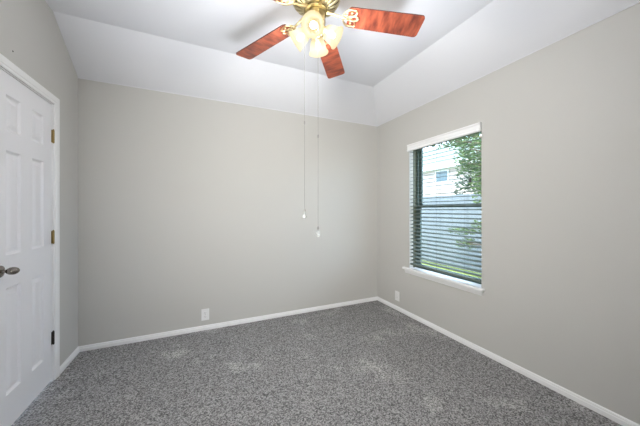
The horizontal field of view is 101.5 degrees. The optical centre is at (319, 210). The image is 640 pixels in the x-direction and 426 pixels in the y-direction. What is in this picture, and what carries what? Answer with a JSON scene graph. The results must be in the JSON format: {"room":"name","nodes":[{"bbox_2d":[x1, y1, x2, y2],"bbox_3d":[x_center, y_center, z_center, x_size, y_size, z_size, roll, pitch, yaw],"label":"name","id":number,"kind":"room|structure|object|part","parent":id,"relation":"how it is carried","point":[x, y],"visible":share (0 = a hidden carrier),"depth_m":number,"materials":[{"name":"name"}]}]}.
{"room":"empty bedroom","nodes":[
{"label":"empty bedroom","id":0,"kind":"room"},
{"bbox_2d":[0,0,77,365],"bbox_3d":[-1.461,-0.120,0.659,0.122,2.760,3.609,0,0,-24],"label":"wall","id":1,"kind":"structure","parent":0,"point":[31,38],"depth_m":2.04,"materials":[{"name":"grey paint"}]},
{"bbox_2d":[0,69,54,425],"bbox_3d":[-1.830,0.236,1.660,0.118,2.020,0.638,0,0,-24],"label":"door","id":2,"kind":"structure","parent":1,"relation":"in","point":[27,136],"depth_m":1.62,"materials":[{"name":"white paint"}]},
{"bbox_3d":[-1.701,0.335,1.438,0.068,0.042,0.053,0,0,-24],"label":"knob","id":3,"kind":"part","parent":2,"relation":"part of","materials":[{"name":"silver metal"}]},
{"bbox_2d":[0,53,59,381],"bbox_3d":[-1.890,0.208,1.621,0.137,2.104,0.756,0,0,-24],"label":"trim","id":4,"kind":"structure","parent":1,"relation":"attached to","point":[6,65],"depth_m":1.94,"materials":[{"name":"white paint"}]},
{"bbox_2d":[60,347,79,373],"bbox_3d":[-2.071,1.236,2.162,0.015,0.047,0.367,0,0,-24],"label":"baseboard","id":5,"kind":"structure","parent":1,"relation":"attached to","point":[76,351],"depth_m":2.14,"materials":[{"name":"white paint"}]},
{"bbox_2d":[78,78,377,345],"bbox_3d":[-0.679,-0.120,3.062,3.534,2.760,0.120,0,0,-24],"label":"wall","id":6,"kind":"structure","parent":0,"point":[187,205],"depth_m":2.77,"materials":[{"name":"grey paint"}]},
{"bbox_2d":[201,308,208,320],"bbox_3d":[-1.208,1.100,2.751,0.076,0.120,0.008,0,0,-24],"label":"wall outlet","id":7,"kind":"object","parent":6,"relation":"attached to","point":[204,312],"visible":1,"depth_m":2.75,"materials":[{"name":"white plastic"}]},
{"bbox_2d":[78,297,376,351],"bbox_3d":[-0.670,1.236,2.993,3.254,0.047,0.015,0,0,-24],"label":"baseboard","id":8,"kind":"structure","parent":6,"relation":"attached to","point":[294,312],"depth_m":2.77,"materials":[{"name":"white paint"}]},
{"bbox_2d":[11,300,621,425],"bbox_3d":[0.092,1.310,1.365,3.534,0.100,3.849,0,0,-24],"label":"floor","id":9,"kind":"structure","parent":0,"point":[371,363],"depth_m":1.89,"materials":[{"name":"grey carpet"}]},
{"bbox_2d":[45,0,639,126],"bbox_3d":[0.075,-1.323,1.358,3.256,0.301,3.611,0,0,-24],"label":"ceiling","id":10,"kind":"structure","parent":0,"point":[180,47],"depth_m":2.25,"materials":[{"name":"white paint"}]},
{"bbox_2d":[236,0,424,235],"bbox_3d":[-0.019,-0.657,1.580,1.298,1.626,1.258,0,0,-24],"label":"ceiling fan","id":11,"kind":"object","parent":10,"relation":"hanging from","point":[314,13],"visible":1,"depth_m":1.63,"materials":[{"name":"brown wood"}]},
{"bbox_3d":[-0.390,-1.182,1.852,0.468,0.006,0.152,-6,9,33],"label":"fan blade","id":12,"kind":"part","parent":11,"relation":"part of","materials":[{"name":"brown wood"}]},
{"bbox_3d":[-0.118,-1.081,1.631,0.097,0.134,0.130,-34,-4,6],"label":"lamp shade","id":13,"kind":"part","parent":11,"relation":"part of","materials":[{"name":"white glass"}]},
{"bbox_3d":[-0.096,-0.586,1.613,0.003,1.168,0.002,0,0,-24],"label":"pull chain","id":14,"kind":"part","parent":11,"relation":"part of","materials":[{"name":"silver metal"}]},
{"bbox_3d":[-0.038,-1.081,1.527,0.130,0.134,0.097,0,34,8],"label":"lamp shade","id":15,"kind":"part","parent":11,"relation":"part of","materials":[{"name":"white glass"}]},
{"bbox_3d":[-0.037,-1.085,1.533,0.040,0.040,0.070,0,34,8],"label":"light bulb","id":16,"kind":"part","parent":11,"relation":"part of","materials":[{"name":"white glass"}]},
{"bbox_3d":[-0.014,-1.081,1.710,0.130,0.134,0.097,0,-34,8],"label":"lamp shade","id":17,"kind":"part","parent":11,"relation":"part of","materials":[{"name":"white glass"}]},
{"bbox_3d":[0.066,-1.081,1.606,0.097,0.134,0.130,34,4,6],"label":"lamp shade","id":18,"kind":"part","parent":11,"relation":"part of","materials":[{"name":"white glass"}]},
{"bbox_3d":[0.084,-1.182,2.036,0.152,0.006,0.468,-12,-8,13],"label":"fan blade","id":19,"kind":"part","parent":11,"relation":"part of","materials":[{"name":"brown wood"}]},
{"bbox_3d":[0.405,-1.182,1.643,0.468,0.006,0.152,5,-12,-3],"label":"fan blade","id":20,"kind":"part","parent":11,"relation":"part of","materials":[{"name":"brown wood"}]},
{"bbox_2d":[378,3,639,424],"bbox_3d":[1.628,-0.120,2.063,0.160,2.760,3.609,0,0,-24],"label":"wall","id":21,"kind":"structure","parent":0,"point":[559,302],"depth_m":1.84,"materials":[{"name":"grey paint"}]},
{"bbox_2d":[395,291,398,300],"bbox_3d":[0.974,1.084,3.298,0.008,0.120,0.076,0,0,-24],"label":"wall outlet","id":22,"kind":"object","parent":21,"relation":"attached to","point":[396,292],"visible":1,"depth_m":3.29,"materials":[{"name":"white plastic"}]},
{"bbox_2d":[402,130,484,295],"bbox_3d":[1.291,-0.009,2.759,0.194,1.530,0.998,0,0,-24],"label":"window","id":23,"kind":"structure","parent":21,"relation":"in","point":[467,285],"depth_m":2.97,"materials":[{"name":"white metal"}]},
{"bbox_3d":[1.267,0.698,2.748,0.141,0.024,0.998,0,0,-24],"label":"sill","id":24,"kind":"part","parent":23,"relation":"part of","materials":[{"name":"white paint"}]},
{"bbox_2d":[407,122,481,282],"bbox_3d":[1.258,-0.067,2.729,0.078,1.426,0.896,0,0,-24],"label":"window blind","id":25,"kind":"object","parent":23,"relation":"attached to","point":[477,127],"visible":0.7,"depth_m":2.64,"materials":[{"name":"grey plastic"}]},
{"bbox_3d":[1.229,-0.043,2.756,0.002,1.362,0.002,0,0,-24],"label":"ladder cord","id":26,"kind":"part","parent":25,"relation":"part of","materials":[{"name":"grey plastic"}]},
{"bbox_3d":[1.273,0.638,2.723,0.052,0.016,0.866,0,0,-24],"label":"rail","id":27,"kind":"part","parent":25,"relation":"part of","materials":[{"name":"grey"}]},
{"bbox_3d":[1.365,-0.043,2.765,0.053,1.462,0.880,0,0,-24],"label":"frame","id":28,"kind":"part","parent":23,"relation":"part of","materials":[{"name":"brown metal"}]},
{"bbox_3d":[1.355,0.303,2.761,0.023,0.733,0.824,0,0,-24],"label":"sash","id":29,"kind":"part","parent":23,"relation":"part of","materials":[{"name":"brown metal"}]},
{"bbox_3d":[1.377,-0.394,2.770,0.022,0.725,0.824,0,0,-24],"label":"sash","id":30,"kind":"part","parent":23,"relation":"part of","materials":[{"name":"brown metal"}]},
{"bbox_2d":[377,296,639,425],"bbox_3d":[1.548,1.236,2.027,0.015,0.047,3.609,0,0,-24],"label":"baseboard","id":31,"kind":"structure","parent":21,"relation":"attached to","point":[607,413],"depth_m":1.96,"materials":[{"name":"white paint"}]},
{"label":"outside","id":32,"kind":"structure","parent":0,"visible":0},
{"bbox_2d":[422,260,481,278],"bbox_3d":[16.202,1.660,15.605,37.584,0.200,65.000,0,0,-24],"label":"lawn","id":33,"kind":"structure","parent":32,"point":[422,260],"depth_m":6.87,"materials":[{"name":"green plant"}]},
{"bbox_2d":[422,194,481,272],"bbox_3d":[3.210,0.572,8.073,0.153,1.976,16.042,0,0,-24],"label":"fence","id":34,"kind":"object","parent":33,"relation":"on","point":[469,197],"visible":0.12,"depth_m":7.10,"materials":[{"name":"grey wood"}]},
{"bbox_2d":[423,135,481,196],"bbox_3d":[8.233,-1.415,18.024,8.890,5.950,14.800,0,0,-24],"label":"neighbor house","id":35,"kind":"structure","parent":33,"relation":"on","point":[440,171],"depth_m":13.24,"materials":[{"name":"beige"}]},
{"bbox_3d":[6.105,-1.700,13.080,0.006,0.520,0.700,0,0,-24],"label":"pane","id":36,"kind":"part","parent":35,"relation":"part of","materials":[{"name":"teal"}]},
{"bbox_3d":[6.108,-1.700,13.081,0.050,0.600,0.800,0,0,-24],"label":"frame","id":37,"kind":"part","parent":35,"relation":"part of","materials":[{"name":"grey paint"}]},
{"bbox_2d":[432,132,481,248],"bbox_3d":[3.150,-0.384,4.530,1.405,3.894,2.763,0,0,-44],"label":"leafy tree","id":38,"kind":"object","parent":33,"relation":"on","point":[476,164],"visible":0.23,"depth_m":4.80,"materials":[{"name":"green plant"}]}
]}

